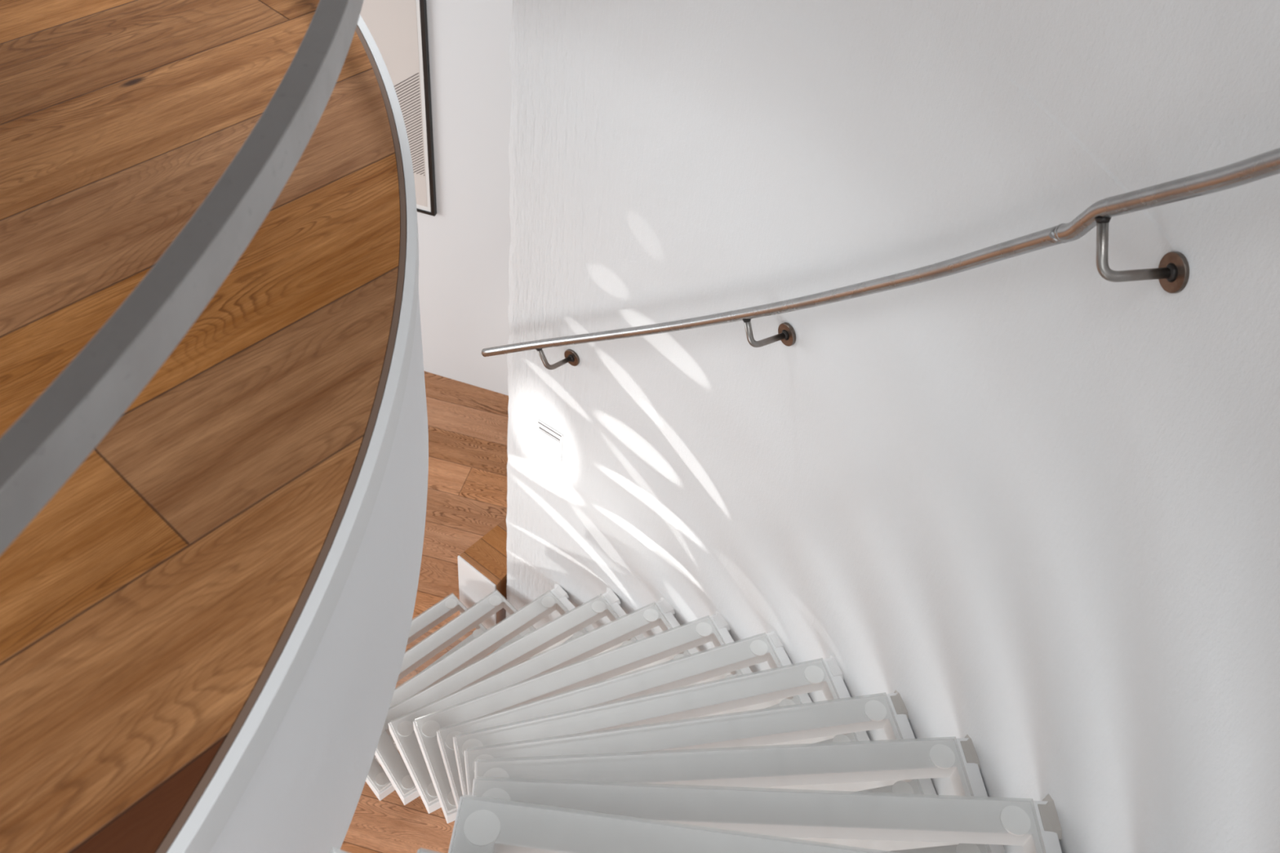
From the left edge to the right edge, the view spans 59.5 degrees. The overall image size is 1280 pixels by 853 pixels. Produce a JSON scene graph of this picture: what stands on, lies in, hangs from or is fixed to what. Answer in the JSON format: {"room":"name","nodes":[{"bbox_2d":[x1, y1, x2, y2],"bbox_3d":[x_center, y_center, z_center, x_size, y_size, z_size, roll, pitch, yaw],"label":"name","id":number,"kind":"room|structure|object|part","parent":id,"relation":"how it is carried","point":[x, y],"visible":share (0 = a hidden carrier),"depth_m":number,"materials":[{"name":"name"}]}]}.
{"room":"spiral staircase","nodes":[
{"label":"spiral staircase","id":0,"kind":"room"},
{"bbox_2d":[0,0,400,852],"bbox_3d":[-3.138,-0.320,1.219,5.695,0.018,3.692,8,47,0],"label":"floor","id":1,"kind":"structure","parent":0,"point":[144,606],"depth_m":1.29,"materials":[{"name":"brown wood"}]},
{"bbox_2d":[0,0,363,555],"bbox_3d":[-0.665,-0.190,1.095,0.753,0.444,2.991,6,47,-2],"label":"guard rail","id":2,"kind":"object","parent":1,"relation":"on","point":[58,432],"visible":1,"depth_m":0.75,"materials":[{"name":"metal"}]},
{"bbox_2d":[155,14,418,852],"bbox_3d":[-1.046,-0.024,1.230,1.515,0.050,3.735,8,47,0],"label":"trim","id":3,"kind":"structure","parent":1,"relation":"attached to","point":[211,815],"depth_m":1.13,"materials":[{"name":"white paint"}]},
{"bbox_2d":[208,184,428,852],"bbox_3d":[-1.071,0.132,1.401,1.513,0.413,3.728,8,47,0],"label":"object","id":4,"kind":"structure","parent":1,"relation":"attached to","point":[304,793],"depth_m":1.31,"materials":[{"name":"white paint"}]},
{"bbox_2d":[340,370,508,852],"bbox_3d":[-2.079,2.218,3.131,7.277,0.120,7.288,15,47,7],"label":"floor","id":5,"kind":"structure","parent":0,"point":[468,424],"depth_m":4.91,"materials":[{"name":"brown wood"}]},
{"bbox_2d":[457,518,506,629],"bbox_3d":[-0.485,0.562,4.498,0.202,0.412,0.468,35,53,23],"label":"block","id":6,"kind":"object","parent":5,"relation":"on","point":[482,566],"visible":0.52,"depth_m":4.28,"materials":[{"name":"brown wood"}]},
{"bbox_2d":[406,592,487,671],"bbox_3d":[-0.942,0.934,4.147,0.818,0.060,0.274,-32,59,-31],"label":"stair tread","id":7,"kind":"structure","parent":6,"relation":"attached to","point":[451,604],"depth_m":4.33,"materials":[{"name":"white metal"}]},
{"bbox_3d":[-0.939,0.917,4.130,0.809,0.012,0.264,-32,59,-31],"label":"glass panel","id":8,"kind":"part","parent":7,"relation":"part of","materials":[{"name":"white"}]},
{"bbox_2d":[373,589,536,764],"bbox_3d":[-0.750,0.898,3.913,0.855,0.060,0.274,-33,59,-31],"label":"stair tread","id":9,"kind":"structure","parent":6,"relation":"attached to","point":[424,651],"depth_m":4.06,"materials":[{"name":"white metal"}]},
{"bbox_3d":[-0.635,0.681,4.373,0.198,0.406,0.009,34,52,23],"label":"panel","id":10,"kind":"part","parent":6,"relation":"part of","materials":[{"name":"white"}]},
{"bbox_2d":[417,0,512,395],"bbox_3d":[-0.904,-2.140,3.615,7.100,5.520,0.150,16,48,8],"label":"wall","id":11,"kind":"structure","parent":0,"point":[464,249],"depth_m":4.63,"materials":[{"name":"white paint"}]},
{"bbox_2d":[360,0,436,216],"bbox_3d":[-1.149,-1.344,4.408,0.700,1.041,0.022,16,48,8],"label":"framed print","id":12,"kind":"object","parent":11,"relation":"attached to","point":[398,28],"visible":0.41,"depth_m":4.27,"materials":[{"name":"black"}]},
{"bbox_3d":[-1.149,-1.344,4.408,0.700,1.041,0.021,16,48,8],"label":"frame","id":13,"kind":"part","parent":12,"relation":"part of","materials":[{"name":"black"}]},
{"bbox_2d":[506,0,1279,852],"bbox_3d":[0.448,0.117,1.616,0.960,5.400,3.440,-4,48,-11],"label":"wall","id":14,"kind":"structure","parent":0,"point":[1031,500],"depth_m":1.94,"materials":[{"name":"white paint"}]},
{"bbox_2d":[329,847,349,852],"bbox_3d":[0.127,0.583,0.827,0.904,0.066,0.295,16,48,8],"label":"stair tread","id":15,"kind":"structure","parent":14,"relation":"attached to","point":[334,850],"depth_m":0.95,"materials":[{"name":"white metal"}]},
{"bbox_2d":[417,848,441,852],"bbox_3d":[0.182,0.637,1.076,0.904,0.066,0.296,12,47,4],"label":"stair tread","id":16,"kind":"structure","parent":14,"relation":"attached to","point":[421,850],"depth_m":1.17,"materials":[{"name":"white metal"}]},
{"bbox_2d":[365,583,594,800],"bbox_3d":[-0.549,0.846,3.700,0.904,0.066,0.295,-30,57,-30],"label":"stair tread","id":17,"kind":"structure","parent":14,"relation":"attached to","point":[557,598],"depth_m":3.77,"materials":[{"name":"white metal"}]},
{"bbox_2d":[374,587,644,805],"bbox_3d":[-0.392,0.804,3.467,0.904,0.066,0.296,-25,55,-27],"label":"stair tread","id":18,"kind":"structure","parent":14,"relation":"attached to","point":[607,604],"depth_m":3.49,"materials":[{"name":"white metal"}]},
{"bbox_2d":[388,597,698,813],"bbox_3d":[-0.247,0.771,3.225,0.905,0.066,0.296,-21,53,-24],"label":"stair tread","id":19,"kind":"structure","parent":14,"relation":"attached to","point":[661,613],"depth_m":3.26,"materials":[{"name":"white metal"}]},
{"bbox_2d":[537,419,563,462],"bbox_3d":[-0.277,0.044,3.462,0.098,0.128,0.017,31,51,20],"label":"wall plate","id":20,"kind":"object","parent":14,"relation":"attached to","point":[549,441],"visible":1,"depth_m":3.45,"materials":[{"name":"white plastic"}]},
{"bbox_2d":[413,611,751,823],"bbox_3d":[-0.126,0.743,2.976,0.903,0.066,0.296,-16,51,-20],"label":"stair tread","id":21,"kind":"structure","parent":14,"relation":"attached to","point":[624,659],"depth_m":3.00,"materials":[{"name":"white metal"}]},
{"bbox_2d":[436,631,812,808],"bbox_3d":[-0.016,0.725,2.715,0.905,0.066,0.295,-13,50,-18],"label":"stair tread","id":22,"kind":"structure","parent":14,"relation":"attached to","point":[689,669],"depth_m":2.78,"materials":[{"name":"white metal"}]},
{"bbox_2d":[453,655,869,795],"bbox_3d":[0.063,0.706,2.452,0.903,0.066,0.296,-8,49,-14],"label":"stair tread","id":23,"kind":"structure","parent":14,"relation":"attached to","point":[726,694],"depth_m":2.51,"materials":[{"name":"white metal"}]},
{"bbox_2d":[448,794,897,852],"bbox_3d":[0.203,0.638,1.368,0.904,0.066,0.296,8,47,0],"label":"stair tread","id":24,"kind":"structure","parent":14,"relation":"attached to","point":[482,824],"depth_m":1.43,"materials":[{"name":"white metal"}]},
{"bbox_2d":[464,690,937,839],"bbox_3d":[0.126,0.693,2.181,0.908,0.066,0.296,-5,48,-11],"label":"stair tread","id":25,"kind":"structure","parent":14,"relation":"attached to","point":[888,713],"depth_m":2.24,"materials":[{"name":"white metal"}]},
{"bbox_3d":[0.112,0.684,2.150,0.860,0.012,0.264,-5,48,-11],"label":"glass panel","id":26,"kind":"part","parent":25,"relation":"part of","materials":[{"name":"white"}]},
{"bbox_2d":[474,734,1005,852],"bbox_3d":[0.174,0.675,1.912,0.903,0.066,0.295,0,48,-8],"label":"stair tread","id":27,"kind":"structure","parent":14,"relation":"attached to","point":[953,758],"depth_m":1.97,"materials":[{"name":"white metal"}]},
{"bbox_2d":[471,776,1062,852],"bbox_3d":[0.197,0.659,1.639,0.900,0.066,0.296,4,47,-4],"label":"stair tread","id":28,"kind":"structure","parent":14,"relation":"attached to","point":[1035,826],"depth_m":1.70,"materials":[{"name":"white metal"}]},
{"bbox_2d":[481,147,1279,369],"bbox_3d":[0.298,-0.282,1.807,0.422,2.333,2.219,-15,51,-20],"label":"wall handrail","id":29,"kind":"object","parent":14,"relation":"attached to","point":[1172,273],"visible":1,"depth_m":1.54,"materials":[{"name":"metal"}]}
]}

